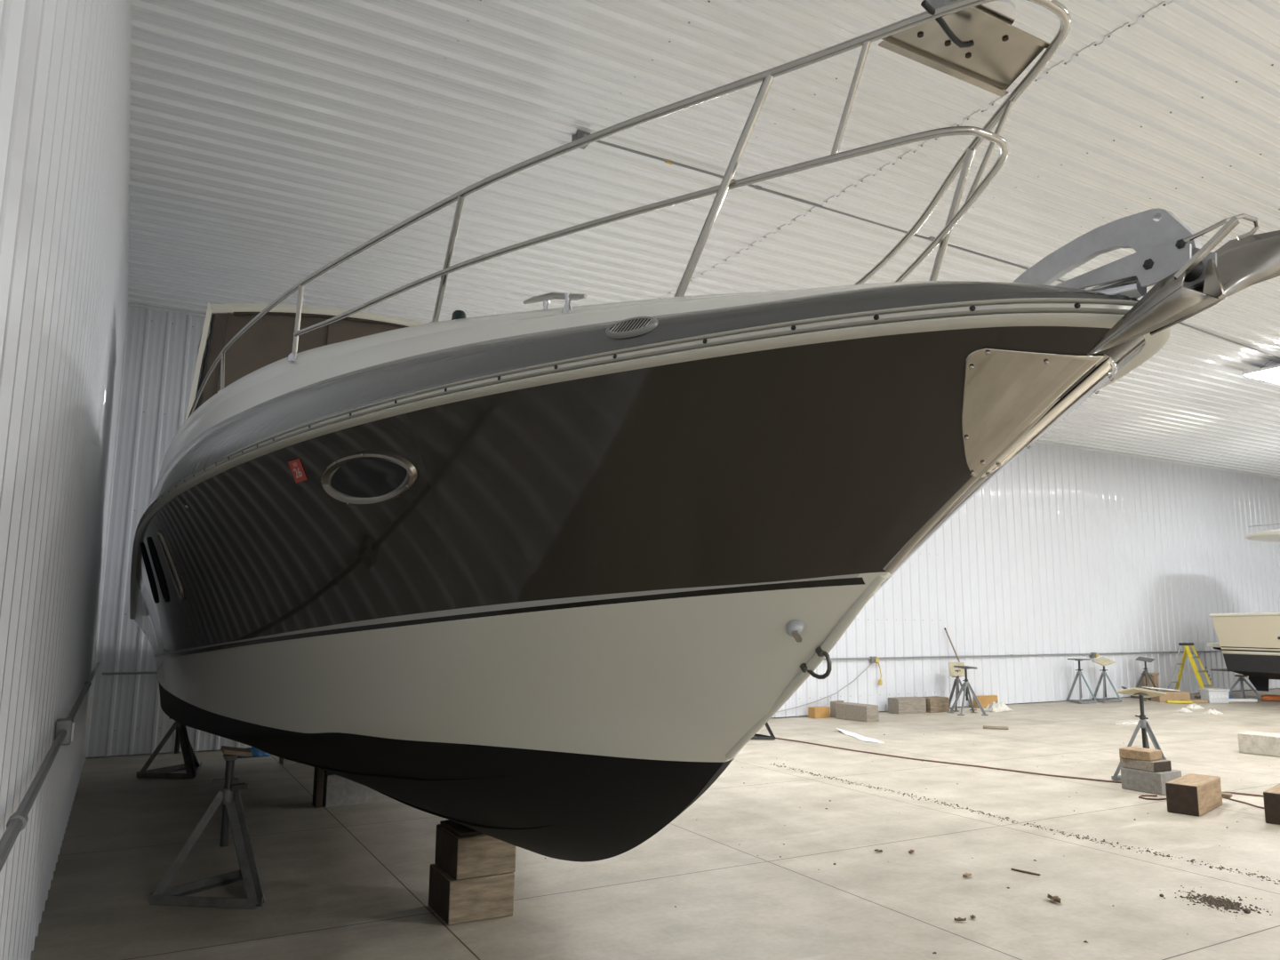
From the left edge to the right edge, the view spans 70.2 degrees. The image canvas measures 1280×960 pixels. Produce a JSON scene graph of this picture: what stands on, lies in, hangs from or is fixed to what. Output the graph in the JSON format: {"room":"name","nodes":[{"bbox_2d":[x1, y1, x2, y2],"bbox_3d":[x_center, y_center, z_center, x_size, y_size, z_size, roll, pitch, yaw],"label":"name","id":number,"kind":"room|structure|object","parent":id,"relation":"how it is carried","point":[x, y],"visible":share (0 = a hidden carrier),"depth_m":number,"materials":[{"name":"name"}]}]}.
{"room":"shipyard hall","nodes":[
{"label":"shipyard hall","id":0,"kind":"room"},
{"bbox_2d":[0,0,132,959],"bbox_3d":[0.416,-1.223,-1.110,0.019,5.398,27.370,5,-10,-29],"label":"wall","id":1,"kind":"structure","parent":0,"point":[65,66],"depth_m":3.20,"materials":[{"name":"white metal"}]},
{"bbox_2d":[0,662,100,871],"bbox_3d":[-2.223,1.085,3.391,0.048,0.048,16.300,5,-10,-29],"label":"conduit","id":2,"kind":"object","parent":1,"relation":"attached to","point":[17,822],"visible":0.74,"depth_m":2.88,"materials":[{"name":"grey metal"}]},
{"bbox_2d":[54,718,75,745],"bbox_3d":[-2.854,1.248,4.516,0.080,0.120,0.110,5,-10,-29],"label":"outlet box","id":3,"kind":"object","parent":1,"relation":"attached to","point":[68,724],"visible":0.81,"depth_m":4.47,"materials":[{"name":"grey metal"}]},
{"bbox_2d":[85,303,128,756],"bbox_3d":[-6.269,0.502,10.692,0.030,5.368,0.070,5,-10,-29],"label":"trim","id":4,"kind":"structure","parent":1,"relation":"attached to","point":[128,303],"depth_m":10.66,"materials":[{"name":"silver metal"}]},
{"bbox_2d":[30,688,1279,959],"bbox_3d":[13.964,2.689,6.049,31.373,0.001,27.470,5,-10,-29],"label":"floor","id":5,"kind":"structure","parent":0,"point":[348,882],"depth_m":6.21,"materials":[{"name":"concrete"}]},
{"bbox_2d":[136,717,202,778],"bbox_3d":[-4.857,2.694,9.440,0.566,0.693,0.799,4,-9,-21],"label":"jack stand","id":6,"kind":"object","parent":5,"relation":"on","point":[192,767],"visible":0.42,"depth_m":9.30,"materials":[{"name":"metal"}]},
{"bbox_2d":[149,745,265,909],"bbox_3d":[-2.537,2.020,5.373,0.581,0.855,0.711,5,-10,-29],"label":"jack stand","id":7,"kind":"object","parent":5,"relation":"on","point":[234,817],"visible":1,"depth_m":5.32,"materials":[{"name":"metal"}]},
{"bbox_2d":[223,753,238,760],"bbox_3d":[-2.447,1.651,5.441,0.090,0.045,0.090,5,-10,-29],"label":"socket","id":8,"kind":"object","parent":7,"relation":"attached to","point":[228,757],"depth_m":5.41,"materials":[{"name":"metal"}]},
{"bbox_2d":[237,746,270,758],"bbox_3d":[-4.497,3.158,10.605,0.390,0.118,0.228,5,-10,-29],"label":"plastic sheet","id":9,"kind":"object","parent":5,"relation":"on","point":[256,753],"visible":0.56,"depth_m":10.56,"materials":[{"name":"blue plastic"}]},
{"bbox_2d":[279,757,299,765],"bbox_3d":[-3.825,3.060,10.189,0.360,0.200,0.190,6,-10,-34],"label":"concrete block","id":10,"kind":"object","parent":5,"relation":"on","point":[282,761],"visible":0.14,"depth_m":10.04,"materials":[{"name":"grey concrete"}]},
{"bbox_2d":[312,767,324,807],"bbox_3d":[-2.793,2.636,7.905,0.060,0.380,0.140,5,-10,-29],"label":"block","id":11,"kind":"object","parent":5,"relation":"on","point":[318,774],"visible":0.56,"depth_m":7.85,"materials":[{"name":"brown wood"}]},
{"bbox_2d":[322,773,372,807],"bbox_3d":[-2.591,2.720,8.053,0.400,0.260,0.190,6,-10,-32],"label":"concrete block","id":12,"kind":"object","parent":5,"relation":"on","point":[338,790],"visible":0.57,"depth_m":7.94,"materials":[{"name":"grey concrete"}]},
{"bbox_2d":[428,864,514,925],"bbox_3d":[-0.957,2.317,5.151,0.374,0.224,0.400,5,-10,-28],"label":"block","id":13,"kind":"object","parent":5,"relation":"on","point":[455,901],"visible":0.86,"depth_m":4.99,"materials":[{"name":"brown wood"}]},
{"bbox_2d":[434,824,515,879],"bbox_3d":[-0.941,2.099,5.192,0.345,0.218,0.390,5,-10,-29],"label":"block","id":14,"kind":"object","parent":13,"relation":"on","point":[477,855],"visible":0.76,"depth_m":5.03,"materials":[{"name":"brown wood"}]},
{"bbox_2d":[440,819,483,836],"bbox_3d":[-0.938,1.984,5.222,0.320,0.018,0.370,5,-10,-29],"label":"timber shim","id":15,"kind":"object","parent":14,"relation":"on","point":[461,830],"visible":0.44,"depth_m":5.10,"materials":[{"name":"brown wood"}]},
{"bbox_2d":[129,0,1216,862],"bbox_3d":[-1.370,0.181,6.284,3.672,3.900,10.284,5,-10,-29],"label":"cabin cruiser","id":16,"kind":"object","parent":15,"relation":"on","point":[534,580],"visible":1,"depth_m":3.00,"materials":[{"name":"black paint"}]},
{"bbox_2d":[449,310,466,322],"bbox_3d":[-0.665,-0.584,3.341,0.068,0.072,0.068,5,-10,-29],"label":"light","id":17,"kind":"object","parent":16,"relation":"attached to","point":[457,315],"depth_m":3.32,"materials":[{"name":"teal"}]},
{"bbox_2d":[605,316,658,338],"bbox_3d":[-0.023,-0.415,2.478,0.176,0.066,0.051,-5,-10,35],"label":"vent","id":18,"kind":"object","parent":16,"relation":"attached to","point":[638,327],"depth_m":2.46,"materials":[{"name":"grey metal"}]},
{"bbox_2d":[925,0,951,10],"bbox_3d":[0.791,-1.286,2.400,0.075,0.135,0.132,-3,-9,22],"label":"lamp","id":19,"kind":"object","parent":16,"relation":"attached to","point":[934,4],"depth_m":2.36,"materials":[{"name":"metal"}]},
{"bbox_2d":[951,0,1016,24],"bbox_3d":[0.884,-1.302,2.357,0.190,0.250,0.190,5,-10,-29],"label":"light","id":20,"kind":"object","parent":16,"relation":"on","point":[999,12],"depth_m":2.31,"materials":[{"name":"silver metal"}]},
{"bbox_2d":[1006,208,1279,355],"bbox_3d":[1.054,-0.417,1.956,0.642,0.326,0.258,-8,-12,43],"label":"anchor","id":21,"kind":"object","parent":16,"relation":"attached to","point":[1244,261],"visible":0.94,"depth_m":1.86,"materials":[{"name":"metal"}]},
{"bbox_2d":[750,722,775,739],"bbox_3d":[1.552,3.243,12.607,0.558,0.631,0.488,1,-9,-4],"label":"jack stand","id":22,"kind":"object","parent":5,"relation":"on","point":[756,736],"visible":0.11,"depth_m":12.39,"materials":[{"name":"grey metal"}]},
{"bbox_2d":[808,705,830,718],"bbox_3d":[2.995,3.884,15.216,0.340,0.170,0.160,6,-10,-32],"label":"block","id":23,"kind":"object","parent":5,"relation":"on","point":[813,712],"visible":1,"depth_m":15.15,"materials":[{"name":"orange wood"}]},
{"bbox_2d":[830,700,843,717],"bbox_3d":[3.329,3.863,15.362,0.100,0.260,0.300,-7,-11,40],"label":"block","id":24,"kind":"object","parent":5,"relation":"on","point":[832,703],"visible":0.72,"depth_m":15.26,"materials":[{"name":"grey wood"}]},
{"bbox_2d":[835,702,879,721],"bbox_3d":[3.556,3.804,14.920,0.300,0.250,0.640,7,-11,-38],"label":"block","id":25,"kind":"object","parent":5,"relation":"on","point":[860,712],"visible":1,"depth_m":14.76,"materials":[{"name":"grey wood"}]},
{"bbox_2d":[835,728,884,743],"bbox_3d":[3.044,3.588,12.792,0.213,0.043,1.355,2,-9,-11],"label":"paper sheet","id":26,"kind":"object","parent":5,"relation":"on","point":[858,736],"visible":1,"depth_m":12.70,"materials":[{"name":"white paper"}]},
{"bbox_2d":[888,696,926,714],"bbox_3d":[4.719,3.982,16.084,0.620,0.260,0.280,4,-9,-25],"label":"block","id":27,"kind":"object","parent":5,"relation":"on","point":[898,705],"visible":1,"depth_m":15.97,"materials":[{"name":"grey wood"}]},
{"bbox_2d":[544,734,1277,953],"bbox_3d":[3.083,3.039,9.042,9.313,0.014,7.497,5,-10,-29],"label":"litter","id":28,"kind":"object","parent":5,"relation":"on","point":[884,734],"visible":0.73,"depth_m":6.33,"materials":[{"name":"brown"}]},
{"bbox_2d":[920,696,949,712],"bbox_3d":[5.270,4.031,16.343,0.500,0.250,0.280,6,-10,-33],"label":"block","id":29,"kind":"object","parent":5,"relation":"on","point":[934,704],"visible":0.89,"depth_m":16.21,"materials":[{"name":"brown wood"}]},
{"bbox_2d":[954,917,966,920],"bbox_3d":[1.765,2.421,5.014,0.064,0.019,0.035,0,-9,2],"label":"dry leaf","id":30,"kind":"object","parent":5,"relation":"on","point":[958,918],"visible":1,"depth_m":5.01,"materials":[{"name":"brown plant"}]},
{"bbox_2d":[944,627,979,708],"bbox_3d":[6.011,3.506,16.997,0.582,1.474,0.032,0,-9,4],"label":"pole","id":31,"kind":"object","parent":5,"relation":"on","point":[944,628],"visible":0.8,"depth_m":17.05,"materials":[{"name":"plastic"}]},
{"bbox_2d":[948,662,976,711],"bbox_3d":[5.792,3.782,16.727,0.540,0.863,0.480,5,-10,-29],"label":"jack stand","id":32,"kind":"object","parent":5,"relation":"on","point":[955,672],"visible":0.8,"depth_m":16.69,"materials":[{"name":"metal"}]},
{"bbox_2d":[962,872,971,877],"bbox_3d":[2.113,2.551,5.876,0.080,0.022,0.044,5,-10,-29],"label":"dry leaf","id":33,"kind":"object","parent":5,"relation":"on","point":[965,875],"visible":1,"depth_m":5.87,"materials":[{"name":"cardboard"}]},
{"bbox_2d":[947,665,988,715],"bbox_3d":[5.743,3.687,16.001,0.552,0.836,0.552,1,-9,-4],"label":"jack stand","id":34,"kind":"object","parent":5,"relation":"on","point":[966,685],"visible":1,"depth_m":15.98,"materials":[{"name":"grey metal"}]},
{"bbox_2d":[973,695,997,708],"bbox_3d":[6.520,4.180,17.168,0.520,0.220,0.090,4,-9,-23],"label":"block","id":35,"kind":"object","parent":5,"relation":"on","point":[984,700],"visible":0.55,"depth_m":17.11,"materials":[{"name":"orange wood"}]},
{"bbox_2d":[983,725,1008,729],"bbox_3d":[5.422,3.777,13.872,0.360,0.022,0.240,-3,-9,21],"label":"scrap","id":36,"kind":"object","parent":5,"relation":"on","point":[984,726],"visible":1,"depth_m":13.80,"materials":[{"name":"brown wood"}]},
{"bbox_2d":[984,700,1013,711],"bbox_3d":[6.502,4.104,16.543,0.574,0.184,0.343,5,-10,-29],"label":"rag","id":37,"kind":"object","parent":5,"relation":"on","point":[996,706],"visible":0.96,"depth_m":16.46,"materials":[{"name":"white fabric"}]},
{"bbox_2d":[775,737,1263,797],"bbox_3d":[3.717,3.267,10.541,7.199,0.016,0.412,-8,-12,44],"label":"extension cord","id":38,"kind":"object","parent":5,"relation":"on","point":[775,738],"visible":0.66,"depth_m":10.19,"materials":[{"name":"brown plastic"}]},
{"bbox_2d":[1011,868,1039,875],"bbox_3d":[2.536,2.578,5.986,0.018,0.012,0.191,8,-11,-42],"label":"twig","id":39,"kind":"object","parent":5,"relation":"on","point":[1015,869],"visible":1,"depth_m":5.98,"materials":[{"name":"wood"}]},
{"bbox_2d":[773,762,1279,884],"bbox_3d":[2.878,2.871,7.929,0.292,0.013,5.610,5,-10,-29],"label":"dirt trail","id":40,"kind":"object","parent":5,"relation":"on","point":[982,812],"visible":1,"depth_m":7.13,"materials":[{"name":"brown soil"}]},
{"bbox_2d":[1047,894,1061,903],"bbox_3d":[2.450,2.475,5.383,0.060,0.032,0.110,3,-9,-13],"label":"dry leaf","id":41,"kind":"object","parent":5,"relation":"on","point":[1056,899],"visible":1,"depth_m":5.39,"materials":[{"name":"brown plant"}]},
{"bbox_2d":[1066,658,1097,703],"bbox_3d":[8.834,4.051,18.395,0.576,0.862,0.503,6,-10,-31],"label":"jack stand","id":42,"kind":"object","parent":5,"relation":"on","point":[1079,673],"visible":1,"depth_m":18.32,"materials":[{"name":"grey metal"}]},
{"bbox_2d":[1091,656,1121,702],"bbox_3d":[9.515,4.097,18.747,0.559,0.888,0.489,4,-9,-25],"label":"jack stand","id":43,"kind":"object","parent":5,"relation":"on","point":[1103,661],"visible":0.98,"depth_m":18.68,"materials":[{"name":"grey metal"}]},
{"bbox_2d":[1112,720,1149,725],"bbox_3d":[7.926,3.908,14.667,0.694,0.040,0.284,5,-10,-29],"label":"plastic film","id":44,"kind":"object","parent":5,"relation":"on","point":[1129,723],"visible":0.77,"depth_m":14.57,"materials":[{"name":"beige plastic"}]},
{"bbox_2d":[1121,686,1146,701],"bbox_3d":[10.196,4.410,18.775,0.434,0.284,0.160,0,-9,1],"label":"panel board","id":45,"kind":"object","parent":5,"relation":"on","point":[1123,687],"visible":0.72,"depth_m":18.73,"materials":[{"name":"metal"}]},
{"bbox_2d":[1111,687,1166,781],"bbox_3d":[5.177,2.640,9.493,0.544,0.961,0.610,-1,-9,9],"label":"jack stand","id":46,"kind":"object","parent":5,"relation":"on","point":[1142,724],"visible":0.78,"depth_m":9.46,"materials":[{"name":"grey metal"}]},
{"bbox_2d":[1130,656,1157,699],"bbox_3d":[10.732,4.218,19.427,0.610,0.871,0.533,8,-11,-41],"label":"jack stand","id":47,"kind":"object","parent":5,"relation":"on","point":[1142,659],"visible":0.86,"depth_m":19.38,"materials":[{"name":"metal"}]},
{"bbox_2d":[1140,672,1159,690],"bbox_3d":[11.058,4.447,19.698,0.463,0.514,0.230,8,-11,-41],"label":"cardboard box","id":48,"kind":"object","parent":5,"relation":"on","point":[1154,676],"visible":0.38,"depth_m":19.64,"materials":[{"name":"brown cardboard"}]},
{"bbox_2d":[1120,767,1181,795],"bbox_3d":[5.030,2.948,8.952,0.360,0.200,0.400,6,-10,-31],"label":"concrete block","id":49,"kind":"object","parent":5,"relation":"on","point":[1146,781],"visible":0.73,"depth_m":8.83,"materials":[{"name":"grey concrete"}]},
{"bbox_2d":[1120,757,1171,772],"bbox_3d":[4.991,2.802,8.986,0.270,0.096,0.360,5,-10,-27],"label":"block","id":50,"kind":"object","parent":49,"relation":"on","point":[1162,764],"visible":0.86,"depth_m":8.87,"materials":[{"name":"grey wood"}]},
{"bbox_2d":[1119,746,1162,761],"bbox_3d":[4.959,2.712,9.015,0.250,0.090,0.300,7,-11,-36],"label":"block","id":51,"kind":"object","parent":50,"relation":"on","point":[1136,753],"visible":1,"depth_m":8.94,"materials":[{"name":"brown wood"}]},
{"bbox_2d":[1138,794,1166,799],"bbox_3d":[5.085,2.982,8.554,0.804,0.014,0.196,1,-9,-5],"label":"extension cord","id":52,"kind":"object","parent":5,"relation":"on","point":[1141,796],"visible":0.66,"depth_m":8.49,"materials":[{"name":"brown plastic"}]},
{"bbox_2d":[1151,690,1190,702],"bbox_3d":[10.938,4.466,18.770,0.620,0.200,0.340,0,-9,1],"label":"cardboard box","id":53,"kind":"object","parent":5,"relation":"on","point":[1171,695],"visible":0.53,"depth_m":18.61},
{"bbox_2d":[1141,686,1180,691],"bbox_3d":[10.834,4.346,18.937,0.618,0.073,0.340,0,-9,1],"label":"panel board","id":54,"kind":"object","parent":53,"relation":"on","point":[1141,686],"visible":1,"depth_m":18.78,"materials":[{"name":"white paper"}]},
{"bbox_2d":[1165,700,1192,703],"bbox_3d":[10.876,4.476,18.363,0.460,0.040,0.120,-1,-9,11],"label":"scrap","id":55,"kind":"object","parent":5,"relation":"on","point":[1167,701],"visible":1,"depth_m":18.33,"materials":[{"name":"yellow plastic"}]},
{"bbox_2d":[1175,707,1191,712],"bbox_3d":[9.939,4.198,16.623,0.251,0.079,0.230,5,-10,-29],"label":"rag","id":56,"kind":"object","parent":5,"relation":"on","point":[1182,709],"visible":1,"depth_m":16.58,"materials":[{"name":"grey fabric"}]},
{"bbox_2d":[1167,642,1213,690],"bbox_3d":[11.777,4.089,19.497,0.640,1.175,0.910,7,-11,-39],"label":"step ladder","id":57,"kind":"object","parent":5,"relation":"on","point":[1187,651],"visible":0.79,"depth_m":19.48,"materials":[{"name":"yellow"}]},
{"bbox_2d":[1165,773,1222,816],"bbox_3d":[4.933,2.794,8.097,0.720,0.250,0.250,9,-12,-44],"label":"block","id":58,"kind":"object","parent":5,"relation":"on","point":[1191,794],"visible":1,"depth_m":7.90,"materials":[{"name":"brown wood"}]},
{"bbox_2d":[1184,704,1203,709],"bbox_3d":[10.518,4.293,17.283,0.419,0.095,0.231,5,-10,-29],"label":"rag","id":59,"kind":"object","parent":5,"relation":"on","point":[1190,706],"visible":0.98,"depth_m":17.22,"materials":[{"name":"grey fabric"}]},
{"bbox_2d":[1180,699,1207,703],"bbox_3d":[11.293,4.507,18.537,0.500,0.050,0.120,1,-9,-4],"label":"scrap","id":60,"kind":"object","parent":5,"relation":"on","point":[1193,700],"visible":0.86,"depth_m":18.49,"materials":[{"name":"wood"}]},
{"bbox_2d":[1201,709,1222,714],"bbox_3d":[10.289,4.158,16.364,0.321,0.086,0.275,5,-10,-29],"label":"rag","id":61,"kind":"object","parent":5,"relation":"on","point":[1209,711],"visible":1,"depth_m":16.30,"materials":[{"name":"grey fabric"}]},
{"bbox_2d":[1198,688,1230,703],"bbox_3d":[11.777,4.420,18.650,0.440,0.270,0.320,1,-9,-1],"label":"plastic crate","id":62,"kind":"object","parent":5,"relation":"on","point":[1212,695],"visible":0.94,"depth_m":18.51,"materials":[{"name":"grey plastic"}]},
{"bbox_2d":[1159,885,1271,916],"bbox_3d":[3.460,2.498,5.419,0.528,0.017,0.723,5,-10,-29],"label":"dirt","id":63,"kind":"object","parent":5,"relation":"on","point":[1228,904],"visible":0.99,"depth_m":5.37,"materials":[{"name":"brown soil"}]},
{"bbox_2d":[1221,792,1231,798],"bbox_3d":[5.318,2.887,8.359,0.200,0.030,0.100,-7,-11,40],"label":"timber shim","id":64,"kind":"object","parent":5,"relation":"on","point":[1223,795],"visible":0.44,"depth_m":8.29,"materials":[{"name":"beige wood"}]},
{"bbox_2d":[1229,698,1257,701],"bbox_3d":[12.436,4.569,18.885,0.700,0.050,0.130,1,-9,-4],"label":"scrap","id":65,"kind":"object","parent":5,"relation":"on","point":[1230,700],"visible":0.56,"depth_m":18.83,"materials":[{"name":"white paper"}]},
{"bbox_2d":[1223,797,1263,808],"bbox_3d":[5.521,2.951,8.320,0.041,0.014,0.652,1,-9,-6],"label":"extension cord","id":66,"kind":"object","parent":5,"relation":"on","point":[1223,797],"visible":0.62,"depth_m":8.31,"materials":[{"name":"brown plastic"}]},
{"bbox_2d":[1228,674,1262,700],"bbox_3d":[12.836,4.418,19.388,0.608,0.509,0.608,2,-9,-9],"label":"jack stand","id":67,"kind":"object","parent":5,"relation":"on","point":[1242,679],"visible":0.92,"depth_m":19.36,"materials":[{"name":"grey metal"}]},
{"bbox_2d":[1206,523,1279,691],"bbox_3d":[15.513,2.296,16.347,2.742,3.490,9.600,5,-10,-29],"label":"motorboat","id":68,"kind":"object","parent":67,"relation":"on","point":[1249,644],"visible":1,"depth_m":18.89,"materials":[{"name":"beige plastic"}]},
{"bbox_2d":[1242,908,1250,913],"bbox_3d":[3.473,2.464,5.204,0.039,0.024,0.038,5,-10,-29],"label":"clod","id":69,"kind":"object","parent":5,"relation":"on","point":[1246,910],"visible":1,"depth_m":5.20,"materials":[{"name":"brown soil"}]},
{"bbox_2d":[1237,730,1279,757],"bbox_3d":[7.927,3.331,11.486,0.420,0.240,0.520,7,-11,-37],"label":"block","id":70,"kind":"object","parent":5,"relation":"on","point":[1249,742],"visible":1,"depth_m":11.40,"materials":[{"name":"concrete"}]},
{"bbox_2d":[1261,694,1279,700],"bbox_3d":[13.318,4.591,19.164,0.680,0.105,0.406,5,-10,-29],"label":"strap","id":71,"kind":"object","parent":5,"relation":"on","point":[1265,697],"visible":1,"depth_m":19.01,"materials":[{"name":"orange"}]},
{"bbox_2d":[1263,783,1279,824],"bbox_3d":[5.521,2.738,7.685,0.700,0.250,0.280,9,-12,-44],"label":"block","id":72,"kind":"object","parent":5,"relation":"on","point":[1271,796],"visible":1,"depth_m":7.51,"materials":[{"name":"brown wood"}]},
{"bbox_2d":[85,305,1279,757],"bbox_3d":[7.368,1.722,18.244,31.273,5.383,0.019,5,-10,-29],"label":"wall","id":73,"kind":"structure","parent":0,"point":[1065,549],"depth_m":18.34,"materials":[{"name":"white metal"}]},
{"bbox_2d":[102,650,1221,674],"bbox_3d":[4.103,3.161,16.139,23.573,0.040,0.042,5,-10,-29],"label":"conduit","id":74,"kind":"object","parent":73,"relation":"attached to","point":[1011,655],"visible":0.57,"depth_m":17.29,"materials":[{"name":"grey metal"}]},
{"bbox_2d":[128,303,1279,478],"bbox_3d":[7.394,-0.899,18.628,31.273,0.028,0.050,5,-10,-29],"label":"trim","id":75,"kind":"structure","parent":73,"relation":"attached to","point":[130,304],"depth_m":19.67,"materials":[{"name":"silver metal"}]},
{"bbox_2d":[869,656,879,663],"bbox_3d":[4.155,3.188,16.141,0.145,0.110,0.080,5,-10,-29],"label":"outlet box","id":76,"kind":"object","parent":73,"relation":"attached to","point":[874,660],"visible":1,"depth_m":16.11,"materials":[{"name":"grey metal"}]},
{"bbox_2d":[776,663,871,712],"bbox_3d":[3.012,3.535,15.467,2.537,0.827,0.016,5,-10,-29],"label":"power cord","id":77,"kind":"object","parent":76,"relation":"hanging from","point":[870,663],"visible":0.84,"depth_m":15.55,"materials":[{"name":"grey plastic"}]},
{"bbox_2d":[877,661,882,685],"bbox_3d":[4.238,3.416,16.161,0.136,0.446,0.064,5,-10,-29],"label":"cord","id":78,"kind":"object","parent":76,"relation":"hanging from","point":[880,682],"visible":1,"depth_m":16.16,"materials":[{"name":"yellow plastic"}]},
{"bbox_2d":[1090,652,1098,657],"bbox_3d":[9.555,3.679,19.127,0.145,0.110,0.080,5,-10,-29],"label":"outlet box","id":79,"kind":"object","parent":73,"relation":"attached to","point":[1094,654],"visible":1,"depth_m":19.10,"materials":[{"name":"grey"}]},
{"bbox_2d":[128,0,1279,479],"bbox_3d":[14.063,-2.610,6.815,31.303,0.037,27.370,5,-10,-29],"label":"ceiling","id":80,"kind":"structure","parent":0,"point":[272,140],"depth_m":7.39,"materials":[{"name":"white metal"}]},
{"bbox_2d":[571,129,590,149],"bbox_3d":[-0.456,-2.657,7.088,0.110,0.090,0.130,5,-10,-29],"label":"junction box","id":81,"kind":"object","parent":80,"relation":"attached to","point":[580,133],"visible":0.48,"depth_m":7.05,"materials":[{"name":"grey metal"}]},
{"bbox_2d":[595,140,1279,359],"bbox_3d":[4.714,-2.170,10.146,11.954,0.034,0.201,6,-10,-31],"label":"conduit","id":82,"kind":"object","parent":80,"relation":"attached to","point":[667,161],"visible":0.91,"depth_m":8.29,"materials":[{"name":"grey"}]},
{"bbox_2d":[1242,360,1279,383],"bbox_3d":[9.456,-1.598,13.286,1.220,0.189,0.610,5,-10,-29],"label":"ceiling light","id":83,"kind":"object","parent":80,"relation":"hanging from","point":[1271,373],"visible":1,"depth_m":13.16,"materials":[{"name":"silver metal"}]},
{"bbox_2d":[1244,370,1279,383],"bbox_3d":[9.382,-1.493,13.402,1.200,0.014,0.270,5,-10,-29],"label":"diffuser","id":84,"kind":"object","parent":83,"relation":"attached to","point":[1269,376],"depth_m":13.22,"materials":[{"name":"white plastic"}]},
{"bbox_2d":[1266,367,1279,374],"bbox_3d":[9.528,-1.530,13.143,1.200,0.014,0.270,5,-10,-29],"label":"diffuser","id":85,"kind":"object","parent":83,"relation":"attached to","point":[1269,370],"depth_m":12.96,"materials":[{"name":"white plastic"}]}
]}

